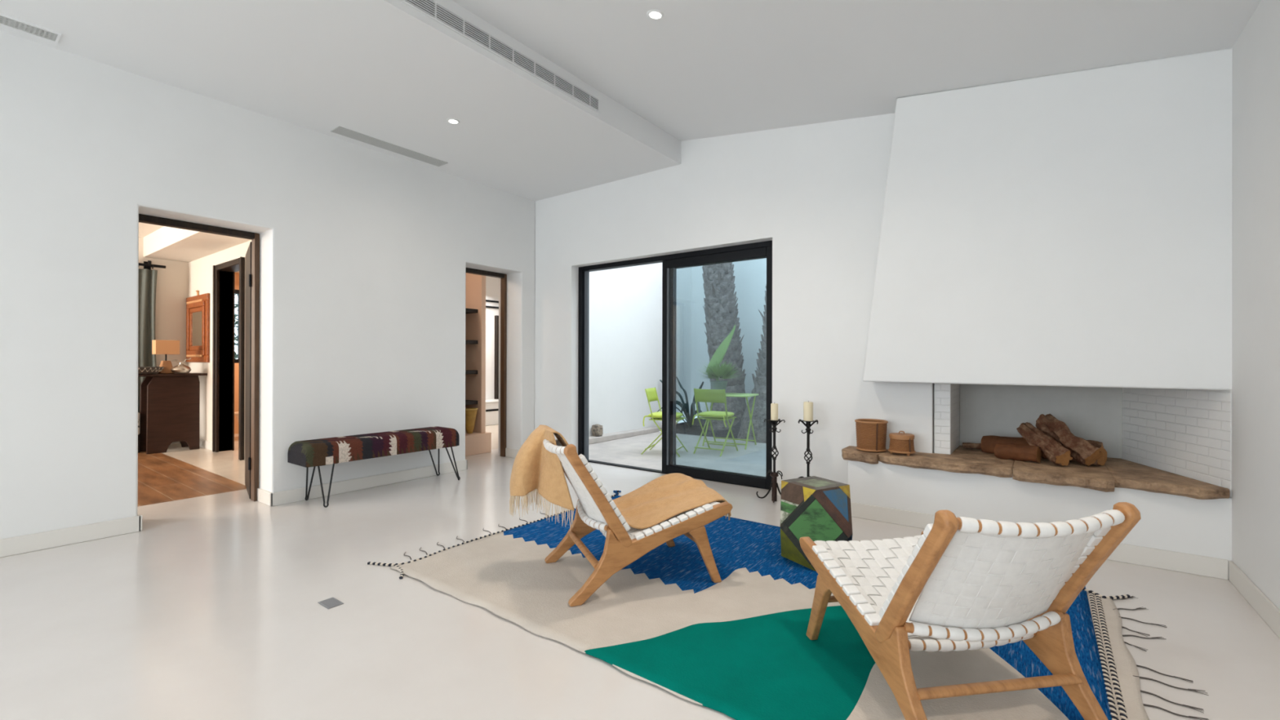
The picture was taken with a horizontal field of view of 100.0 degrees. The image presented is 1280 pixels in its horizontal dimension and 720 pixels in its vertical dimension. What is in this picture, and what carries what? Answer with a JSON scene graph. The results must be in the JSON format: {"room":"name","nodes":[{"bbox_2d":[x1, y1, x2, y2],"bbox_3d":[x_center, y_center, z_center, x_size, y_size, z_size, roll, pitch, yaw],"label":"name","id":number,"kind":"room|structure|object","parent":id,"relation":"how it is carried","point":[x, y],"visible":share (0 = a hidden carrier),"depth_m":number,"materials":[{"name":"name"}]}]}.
{"room":"living room","nodes":[
{"label":"living room","id":0,"kind":"room"},
{"bbox_2d":[138,236,188,366],"bbox_3d":[-7.644,-0.310,5.708,0.120,2.900,4.450,0,0,37],"label":"wall","id":1,"kind":"structure","parent":0,"point":[172,282],"depth_m":7.30,"materials":[{"name":"beige paint"}]},
{"bbox_2d":[138,260,165,269],"bbox_3d":[-6.734,-1.242,6.704,0.152,0.120,1.230,0,0,37],"label":"curtain rod","id":2,"kind":"object","parent":1,"relation":"attached to","point":[148,265],"visible":0.22,"depth_m":7.08,"materials":[{"name":"black metal"}]},
{"bbox_2d":[137,268,157,435],"bbox_3d":[-6.610,-0.031,6.799,0.101,2.310,0.859,0,0,37],"label":"curtain","id":3,"kind":"object","parent":2,"relation":"hanging from","point":[147,277],"visible":0.07,"depth_m":7.01,"materials":[{"name":"grey fabric"}]},
{"bbox_2d":[170,438,212,450],"bbox_3d":[-7.121,1.091,5.316,1.190,0.100,4.450,0,0,37],"label":"baseboard","id":4,"kind":"structure","parent":1,"relation":"attached to","point":[206,444],"depth_m":6.95,"materials":[{"name":"white"}]},
{"bbox_2d":[138,222,250,272],"bbox_3d":[-5.615,-1.556,5.326,4.830,0.400,6.250,0,0,37],"label":"ceiling","id":5,"kind":"structure","parent":0,"point":[162,242],"depth_m":6.50,"materials":[{"name":"beige paint"}]},
{"bbox_2d":[188,240,251,459],"bbox_3d":[-4.786,-0.303,6.444,4.830,2.900,0.140,0,0,37],"label":"wall","id":6,"kind":"structure","parent":0,"point":[200,270],"depth_m":6.90,"materials":[{"name":"beige paint"}]},
{"bbox_2d":[186,289,209,362],"bbox_3d":[-5.907,-0.452,7.157,0.910,0.965,0.072,0,0,37],"label":"mirror","id":7,"kind":"object","parent":6,"relation":"attached to","point":[197,307],"visible":1,"depth_m":7.10,"materials":[{"name":"orange wood"}]},
{"bbox_2d":[212,256,244,460],"bbox_3d":[-4.894,-0.018,6.510,0.980,2.330,0.202,0,0,37],"label":"door","id":8,"kind":"structure","parent":6,"relation":"in","point":[232,266],"depth_m":6.71,"materials":[{"name":"brown wood"}]},
{"bbox_2d":[234,272,239,434],"bbox_3d":[-6.179,-0.103,8.537,0.100,2.500,1.560,0,0,37],"label":"wall","id":9,"kind":"structure","parent":0,"point":[237,274],"depth_m":8.34,"materials":[{"name":"paint"}]},
{"bbox_2d":[234,289,239,363],"bbox_3d":[-6.241,-0.523,8.435,0.060,1.140,1.000,0,0,37],"label":"window","id":10,"kind":"structure","parent":9,"relation":"in","point":[237,291],"depth_m":8.39,"materials":[{"name":"black metal"}]},
{"bbox_2d":[0,31,534,539],"bbox_3d":[-4.710,-0.508,2.138,0.427,3.300,11.015,0,0,37],"label":"wall","id":11,"kind":"structure","parent":0,"point":[366,254],"depth_m":3.97,"materials":[{"name":"white paint"}]},
{"bbox_2d":[138,213,259,501],"bbox_3d":[-3.371,0.057,4.373,0.526,2.181,1.222,0,0,0],"label":"door frame","id":12,"kind":"structure","parent":11,"relation":"in","point":[252,255],"depth_m":4.38,"materials":[{"name":"brown wood"}]},
{"bbox_2d":[0,448,519,557],"bbox_3d":[-4.656,1.089,2.093,0.311,0.105,11.015,0,0,37],"label":"baseboard","id":13,"kind":"structure","parent":11,"relation":"attached to","point":[20,544],"depth_m":4.21,"materials":[{"name":"white paint"}]},
{"bbox_2d":[466,267,506,457],"bbox_3d":[-1.850,0.063,6.144,0.075,2.181,0.758,0,0,37],"label":"door","id":14,"kind":"structure","parent":11,"relation":"in","point":[503,277],"depth_m":6.41,"materials":[{"name":"brown wood"}]},
{"bbox_2d":[0,0,680,201],"bbox_3d":[-3.881,-2.185,1.527,2.482,0.544,11.015,0,0,37],"label":"ceiling","id":15,"kind":"structure","parent":0,"point":[388,71],"depth_m":3.64,"materials":[{"name":"white paint"}]},
{"bbox_2d":[0,13,61,43],"bbox_3d":[-3.821,-1.908,2.681,0.139,0.006,1.264,0,0,37],"label":"ceiling vent","id":16,"kind":"object","parent":15,"relation":"in","point":[5,20],"visible":1,"depth_m":3.09,"materials":[{"name":"white metal"}]},
{"bbox_2d":[330,125,448,166],"bbox_3d":[-2.213,-1.901,4.825,0.154,0.006,1.004,0,0,37],"label":"ceiling vent","id":17,"kind":"object","parent":15,"relation":"in","point":[341,131],"visible":1,"depth_m":4.76,"materials":[{"name":"grey metal"}]},
{"bbox_2d":[446,118,459,124],"bbox_3d":[-1.488,-1.900,4.284,0.100,0.006,0.100,0,0,37],"label":"recessed light","id":18,"kind":"object","parent":15,"relation":"in","point":[452,121],"visible":1,"depth_m":4.28,"materials":[{"name":"white ceramic"}]},
{"bbox_2d":[448,120,457,123],"bbox_3d":[-1.488,-1.901,4.284,0.070,0.002,0.070,0,0,37],"label":"diffuser","id":19,"kind":"object","parent":18,"relation":"attached to","point":[450,121],"depth_m":4.28,"materials":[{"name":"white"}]},
{"bbox_2d":[399,0,599,113],"bbox_3d":[-0.892,-2.005,3.465,0.008,0.114,1.914,0,0,37],"label":"ceiling vent","id":20,"kind":"object","parent":15,"relation":"in","point":[434,10],"visible":1,"depth_m":3.45,"materials":[{"name":"black"}]},
{"bbox_2d":[485,275,498,399],"bbox_3d":[-2.390,-0.292,10.619,0.100,2.900,4.200,0,0,37],"label":"wall","id":21,"kind":"structure","parent":0,"point":[491,283],"depth_m":10.01,"materials":[{"name":"white paint"}]},
{"bbox_2d":[485,299,498,308],"bbox_3d":[-2.809,-1.038,9.936,0.040,0.140,2.200,0,0,37],"label":"window","id":22,"kind":"structure","parent":21,"relation":"in","point":[486,300],"depth_m":10.00,"materials":[{"name":"black metal"}]},
{"bbox_2d":[493,315,498,399],"bbox_3d":[-2.439,0.163,10.411,0.070,1.990,0.890,0,0,37],"label":"door","id":23,"kind":"structure","parent":21,"relation":"in","point":[496,317],"depth_m":10.05,"materials":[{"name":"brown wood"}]},
{"bbox_2d":[0,424,1279,719],"bbox_3d":[-2.914,1.198,3.779,11.018,0.100,15.800,0,0,37],"label":"floor","id":24,"kind":"structure","parent":0,"point":[211,610],"depth_m":2.34,"materials":[{"name":"white concrete"}]},
{"bbox_2d":[137,412,140,453],"bbox_3d":[-6.450,0.894,6.580,0.400,0.500,0.420,0,0,37],"label":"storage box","id":25,"kind":"object","parent":24,"relation":"on","point":[139,436],"visible":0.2,"depth_m":6.62,"materials":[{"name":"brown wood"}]},
{"bbox_2d":[137,373,207,454],"bbox_3d":[-6.058,0.657,6.704,0.440,0.975,0.945,0,0,37],"label":"cabinet","id":26,"kind":"object","parent":24,"relation":"on","point":[170,403],"visible":0.9,"depth_m":6.73,"materials":[{"name":"brown wood"}]},
{"bbox_2d":[137,366,164,373],"bbox_3d":[-6.036,0.126,6.499,0.419,0.085,0.419,0,0,37],"label":"bowl","id":27,"kind":"object","parent":26,"relation":"on","point":[141,370],"visible":0.62,"depth_m":6.45,"materials":[{"name":"grey ceramic"}]},
{"bbox_2d":[151,339,179,373],"bbox_3d":[-5.937,-0.039,6.732,0.170,0.415,0.230,0,0,37],"label":"table lamp","id":28,"kind":"object","parent":26,"relation":"on","point":[158,347],"visible":0.98,"depth_m":6.69,"materials":[{"name":"beige wood"}]},
{"bbox_2d":[170,357,191,373],"bbox_3d":[-5.769,0.069,6.756,0.200,0.199,0.201,0,0,37],"label":"decorative sculpture","id":29,"kind":"object","parent":26,"relation":"on","point":[180,368],"visible":1,"depth_m":6.71,"materials":[{"name":"silver"}]},
{"bbox_2d":[234,411,238,422],"bbox_3d":[-5.611,0.955,7.962,0.670,0.385,0.670,0,0,12],"label":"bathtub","id":30,"kind":"object","parent":24,"relation":"on","point":[236,413],"visible":0.05,"depth_m":7.72,"materials":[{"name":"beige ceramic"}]},
{"bbox_2d":[317,597,343,608],"bbox_3d":[-1.461,1.147,2.538,0.110,0.004,0.070,0,0,37],"label":"socket","id":31,"kind":"object","parent":24,"relation":"on","point":[331,602],"visible":1,"depth_m":2.53,"materials":[{"name":"grey metal"}]},
{"bbox_2d":[287,426,460,507],"bbox_3d":[-2.264,0.901,4.718,0.372,0.500,1.355,0,0,37],"label":"bench","id":32,"kind":"object","parent":24,"relation":"on","point":[313,453],"visible":1,"depth_m":4.46,"materials":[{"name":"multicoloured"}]},
{"bbox_2d":[465,272,491,456],"bbox_3d":[-2.484,-0.098,6.266,0.440,2.500,1.500,0,0,37],"label":"shelving unit","id":33,"kind":"object","parent":24,"relation":"on","point":[479,442],"visible":0.31,"depth_m":6.74,"materials":[{"name":"beige paint"}]},
{"bbox_2d":[465,408,478,433],"bbox_3d":[-2.108,0.754,6.657,0.194,0.308,0.194,0,0,37],"label":"vase","id":34,"kind":"object","parent":33,"relation":"on","point":[470,413],"visible":0.78,"depth_m":6.60,"materials":[{"name":"yellow ceramic"}]},
{"bbox_2d":[485,399,498,426],"bbox_3d":[-2.722,0.944,9.722,0.430,0.425,0.600,0,0,37],"label":"chest","id":35,"kind":"object","parent":24,"relation":"on","point":[491,405],"visible":0.3,"depth_m":9.53,"materials":[{"name":"white wood"}]},
{"bbox_2d":[755,418,785,502],"bbox_3d":[1.104,0.823,4.415,0.209,0.670,0.209,0,0,-28],"label":"candle stand","id":36,"kind":"object","parent":24,"relation":"on","point":[774,486],"visible":0.98,"depth_m":4.40,"materials":[{"name":"metal"}]},
{"bbox_2d":[770,403,777,420],"bbox_3d":[1.105,0.420,4.416,0.060,0.145,0.060,0,0,37],"label":"candle","id":37,"kind":"object","parent":36,"relation":"on","point":[774,406],"visible":1,"depth_m":4.39,"materials":[{"name":"beige wax"}]},
{"bbox_2d":[367,489,1208,719],"bbox_3d":[0.501,1.148,2.837,3.535,0.024,2.203,0,0,37],"label":"rug","id":38,"kind":"object","parent":24,"relation":"on","point":[738,646],"visible":0.77,"depth_m":2.26,"materials":[{"name":"beige fabric"}]},
{"bbox_2d":[542,439,732,606],"bbox_3d":[-0.053,0.769,2.908,0.914,0.751,0.609,0,0,-21],"label":"lounge chair","id":39,"kind":"object","parent":38,"relation":"on","point":[624,544],"visible":0.71,"depth_m":2.64,"materials":[{"name":"brown wood"}]},
{"bbox_2d":[509,424,731,531],"bbox_3d":[-0.127,0.625,2.951,1.139,0.508,0.526,0,0,-16],"label":"throw blanket","id":40,"kind":"object","parent":39,"relation":"on","point":[666,496],"visible":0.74,"depth_m":2.87,"materials":[{"name":"beige fabric"}]},
{"bbox_2d":[780,475,852,571],"bbox_3d":[1.006,0.926,3.093,0.374,0.441,0.374,0,0,17],"label":"side table","id":41,"kind":"object","parent":38,"relation":"on","point":[816,508],"visible":0.9,"depth_m":2.94,"materials":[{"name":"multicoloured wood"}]},
{"bbox_2d":[799,502,1141,719],"bbox_3d":[1.047,0.776,1.889,0.609,0.738,0.914,0,0,-9],"label":"lounge chair","id":42,"kind":"object","parent":38,"relation":"on","point":[972,584],"visible":1,"depth_m":1.62,"materials":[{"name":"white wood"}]},
{"bbox_2d":[797,419,817,478],"bbox_3d":[1.312,0.813,4.192,0.209,0.690,0.209,0,0,34],"label":"candle stand","id":43,"kind":"object","parent":24,"relation":"on","point":[807,424],"visible":0.59,"depth_m":4.18,"materials":[{"name":"metal"}]},
{"bbox_2d":[803,400,813,421],"bbox_3d":[1.313,0.395,4.193,0.072,0.155,0.072,0,0,37],"label":"candle","id":44,"kind":"object","parent":43,"relation":"on","point":[807,406],"visible":1,"depth_m":4.16,"materials":[{"name":"beige wax"}]},
{"bbox_2d":[841,48,1231,579],"bbox_3d":[2.565,-0.348,3.752,2.055,3.018,1.039,0,0,37],"label":"fireplace","id":45,"kind":"object","parent":24,"relation":"on","point":[1060,245],"visible":0.91,"depth_m":3.29,"materials":[{"name":"white paint"}]},
{"bbox_2d":[854,418,888,452],"bbox_3d":[1.733,0.562,4.030,0.231,0.220,0.231,0,0,17],"label":"basket","id":46,"kind":"object","parent":45,"relation":"on","point":[871,433],"visible":1,"depth_m":3.94,"materials":[{"name":"wicker"}]},
{"bbox_2d":[888,431,915,455],"bbox_3d":[1.888,0.594,3.877,0.179,0.166,0.179,0,0,39],"label":"basket","id":47,"kind":"object","parent":45,"relation":"on","point":[900,442],"visible":1,"depth_m":3.81,"materials":[{"name":"wicker"}]},
{"bbox_2d":[962,442,981,448],"bbox_3d":[2.583,0.648,4.041,0.272,0.061,0.054,0,0,43],"label":"log","id":48,"kind":"object","parent":45,"relation":"on","point":[966,445],"visible":0.46,"depth_m":4.08,"materials":[{"name":"brown wood"}]},
{"bbox_2d":[980,435,1048,459],"bbox_3d":[2.665,0.608,3.825,0.142,0.142,0.392,0,0,-42],"label":"log","id":49,"kind":"object","parent":45,"relation":"on","point":[988,444],"visible":0.38,"depth_m":3.86,"materials":[{"name":"brown wood"}]},
{"bbox_2d":[994,444,1041,462],"bbox_3d":[2.545,0.625,3.626,0.116,0.116,0.246,0,0,-40],"label":"log","id":50,"kind":"object","parent":45,"relation":"on","point":[1008,451],"visible":1,"depth_m":3.59,"materials":[{"name":"brown wood"}]},
{"bbox_2d":[1016,422,1072,466],"bbox_3d":[2.666,0.550,3.551,0.122,0.245,0.386,0,0,-1],"label":"log","id":51,"kind":"object","parent":45,"relation":"on","point":[1054,451],"visible":0.99,"depth_m":3.50,"materials":[{"name":"brown wood"}]},
{"bbox_2d":[862,48,1231,390],"bbox_3d":[2.467,-0.849,3.498,1.876,2.018,0.274,0,0,37],"label":"hood","id":52,"kind":"object","parent":45,"relation":"attached to","point":[1071,228],"depth_m":3.25,"materials":[{"name":"white paint"}]},
{"bbox_2d":[1035,413,1102,466],"bbox_3d":[2.808,0.521,3.537,0.154,0.309,0.406,0,0,-18],"label":"log","id":53,"kind":"object","parent":45,"relation":"on","point":[1086,454],"visible":0.91,"depth_m":3.48,"materials":[{"name":"brown wood"}]},
{"bbox_2d":[1070,446,1106,465],"bbox_3d":[2.888,0.615,3.569,0.130,0.129,0.301,0,0,-25],"label":"log","id":54,"kind":"object","parent":45,"relation":"on","point":[1101,461],"visible":0.11,"depth_m":3.44,"materials":[{"name":"brown wood"}]},
{"bbox_2d":[1086,440,1103,448],"bbox_3d":[2.975,0.610,3.705,0.136,0.141,0.326,0,0,-43],"label":"log","id":55,"kind":"object","parent":45,"relation":"on","point":[1097,444],"visible":0.09,"depth_m":3.58,"materials":[{"name":"brown wood"}]},
{"bbox_2d":[588,262,691,435],"bbox_3d":[-0.250,-0.690,8.511,0.150,3.900,4.135,0,0,37],"label":"wall","id":56,"kind":"structure","parent":0,"point":[625,304],"depth_m":8.52,"materials":[{"name":"white paint"}]},
{"bbox_2d":[588,425,662,444],"bbox_3d":[-0.424,1.132,8.011,0.170,0.095,3.135,0,0,37],"label":"trim","id":57,"kind":"structure","parent":56,"relation":"attached to","point":[612,436],"depth_m":8.12,"materials":[{"name":"paint"}]},
{"bbox_2d":[591,424,603,436],"bbox_3d":[-0.615,1.019,7.753,0.142,0.181,0.125,0,0,37],"label":"stone block","id":58,"kind":"object","parent":57,"relation":"on","point":[597,430],"visible":0.98,"depth_m":7.70,"materials":[{"name":"grey stone"}]},
{"bbox_2d":[588,431,766,476],"bbox_3d":[0.896,1.231,6.745,4.600,0.100,2.695,0,0,37],"label":"floor","id":59,"kind":"structure","parent":0,"point":[752,460],"depth_m":6.77,"materials":[{"name":"stone"}]},
{"bbox_2d":[640,386,688,457],"bbox_3d":[0.312,0.771,6.812,0.512,0.827,0.432,0,0,19],"label":"folding chair","id":60,"kind":"object","parent":59,"relation":"on","point":[651,393],"visible":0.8,"depth_m":6.83,"materials":[{"name":"green metal"}]},
{"bbox_2d":[642,411,683,426],"bbox_3d":[0.310,0.746,6.811,0.434,0.160,0.477,0,0,19],"label":"seat cushion","id":61,"kind":"object","parent":60,"relation":"on","point":[659,414],"visible":0.66,"depth_m":6.68,"materials":[{"name":"yellow fabric"}]},
{"bbox_2d":[675,417,741,438],"bbox_3d":[2.313,0.946,8.178,4.025,0.594,1.295,0,0,37],"label":"planting bed","id":62,"kind":"object","parent":59,"relation":"on","point":[682,428],"visible":0.1,"depth_m":8.64,"materials":[{"name":"stone"}]},
{"bbox_2d":[657,376,705,427],"bbox_3d":[0.713,0.701,8.817,0.950,0.835,0.717,0,0,37],"label":"leaf plant","id":63,"kind":"object","parent":62,"relation":"on","point":[689,415],"visible":0.67,"depth_m":8.82,"materials":[{"name":"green plant"}]},
{"bbox_2d":[702,262,746,430],"bbox_3d":[1.397,-0.500,8.740,0.925,3.434,0.762,0,0,37],"label":"palm tree","id":64,"kind":"object","parent":62,"relation":"on","point":[721,312],"visible":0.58,"depth_m":8.56,"materials":[{"name":"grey plant"}]},
{"bbox_2d":[737,284,766,443],"bbox_3d":[2.023,0.028,8.132,1.130,2.381,1.111,0,0,-38],"label":"palm tree","id":65,"kind":"object","parent":62,"relation":"on","point":[759,413],"visible":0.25,"depth_m":7.93,"materials":[{"name":"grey plant"}]},
{"bbox_2d":[693,387,737,456],"bbox_3d":[0.968,0.773,6.890,0.432,0.827,0.512,0,0,33],"label":"folding chair","id":66,"kind":"object","parent":59,"relation":"on","point":[700,395],"visible":0.91,"depth_m":6.76,"materials":[{"name":"green metal"}]},
{"bbox_2d":[692,410,734,426],"bbox_3d":[0.970,0.747,6.892,0.477,0.160,0.434,0,0,33],"label":"seat cushion","id":67,"kind":"object","parent":66,"relation":"on","point":[713,414],"visible":0.98,"depth_m":6.77,"materials":[{"name":"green fabric"}]},
{"bbox_2d":[702,392,759,449],"bbox_3d":[1.242,0.830,7.445,0.680,0.718,0.500,0,0,29],"label":"folding table","id":68,"kind":"object","parent":59,"relation":"on","point":[727,394],"visible":0.65,"depth_m":7.36,"materials":[{"name":"green metal"}]},
{"bbox_2d":[698,324,742,391],"bbox_3d":[1.139,-0.011,7.547,0.802,0.961,0.650,0,0,37],"label":"potted plant","id":69,"kind":"object","parent":68,"relation":"on","point":[713,370],"visible":1,"depth_m":7.49,"materials":[{"name":"green plant"}]},
{"bbox_2d":[691,257,766,418],"bbox_3d":[2.845,-0.682,8.695,4.600,3.900,0.150,0,0,37],"label":"wall","id":70,"kind":"structure","parent":0,"point":[750,279],"depth_m":9.39,"materials":[{"name":"white paint"}]},
{"bbox_2d":[534,113,933,484],"bbox_3d":[0.905,-0.541,4.952,6.088,3.400,0.200,0,0,37],"label":"wall","id":71,"kind":"structure","parent":0,"point":[815,191],"depth_m":4.58,"materials":[{"name":"white paint"}]},
{"bbox_2d":[577,240,772,489],"bbox_3d":[0.280,0.047,5.492,2.391,2.222,0.100,0,0,37],"label":"door","id":72,"kind":"structure","parent":71,"relation":"in","point":[762,250],"depth_m":5.45,"materials":[{"name":"black metal"}]},
{"bbox_2d":[777,482,781,495],"bbox_3d":[0.251,1.105,5.363,3.669,0.105,0.114,0,0,37],"label":"baseboard","id":73,"kind":"structure","parent":71,"relation":"attached to","point":[779,484],"depth_m":4.59,"materials":[{"name":"white paint"}]},
{"bbox_2d":[452,0,1261,141],"bbox_3d":[-1.397,-2.052,-0.317,3.706,0.803,11.015,0,0,37],"label":"ceiling","id":74,"kind":"structure","parent":0,"point":[705,68],"depth_m":3.22,"materials":[{"name":"white paint"}]},
{"bbox_2d":[646,9,663,19],"bbox_3d":[0.088,-1.991,3.102,0.099,0.018,0.100,0,0,42],"label":"recessed light","id":75,"kind":"object","parent":74,"relation":"in","point":[651,14],"visible":1,"depth_m":3.10,"materials":[{"name":"white ceramic"}]},
{"bbox_2d":[648,12,661,18],"bbox_3d":[0.088,-1.991,3.102,0.070,0.002,0.070,9,5,36],"label":"diffuser","id":76,"kind":"object","parent":75,"relation":"attached to","point":[654,15],"depth_m":3.10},
{"bbox_2d":[1231,0,1279,609],"bbox_3d":[0.271,-0.551,-1.134,0.150,3.400,11.700,0,0,37],"label":"wall","id":77,"kind":"structure","parent":0,"point":[1255,54],"depth_m":2.51,"materials":[{"name":"white paint"}]},
{"bbox_2d":[1228,560,1279,638],"bbox_3d":[-0.089,1.095,-1.478,0.014,0.105,10.725,0,0,37],"label":"baseboard","id":78,"kind":"structure","parent":77,"relation":"attached to","point":[1263,606],"depth_m":2.48,"materials":[{"name":"white paint"}]},
{"label":"outside","id":79,"kind":"structure","parent":0,"visible":0},
{"bbox_2d":[234,293,237,359],"bbox_3d":[-6.814,-0.753,9.618,1.376,3.752,3.836,0,0,37],"label":"shrub","id":80,"kind":"object","parent":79,"point":[236,304],"visible":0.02,"depth_m":9.29,"materials":[{"name":"green plant"}]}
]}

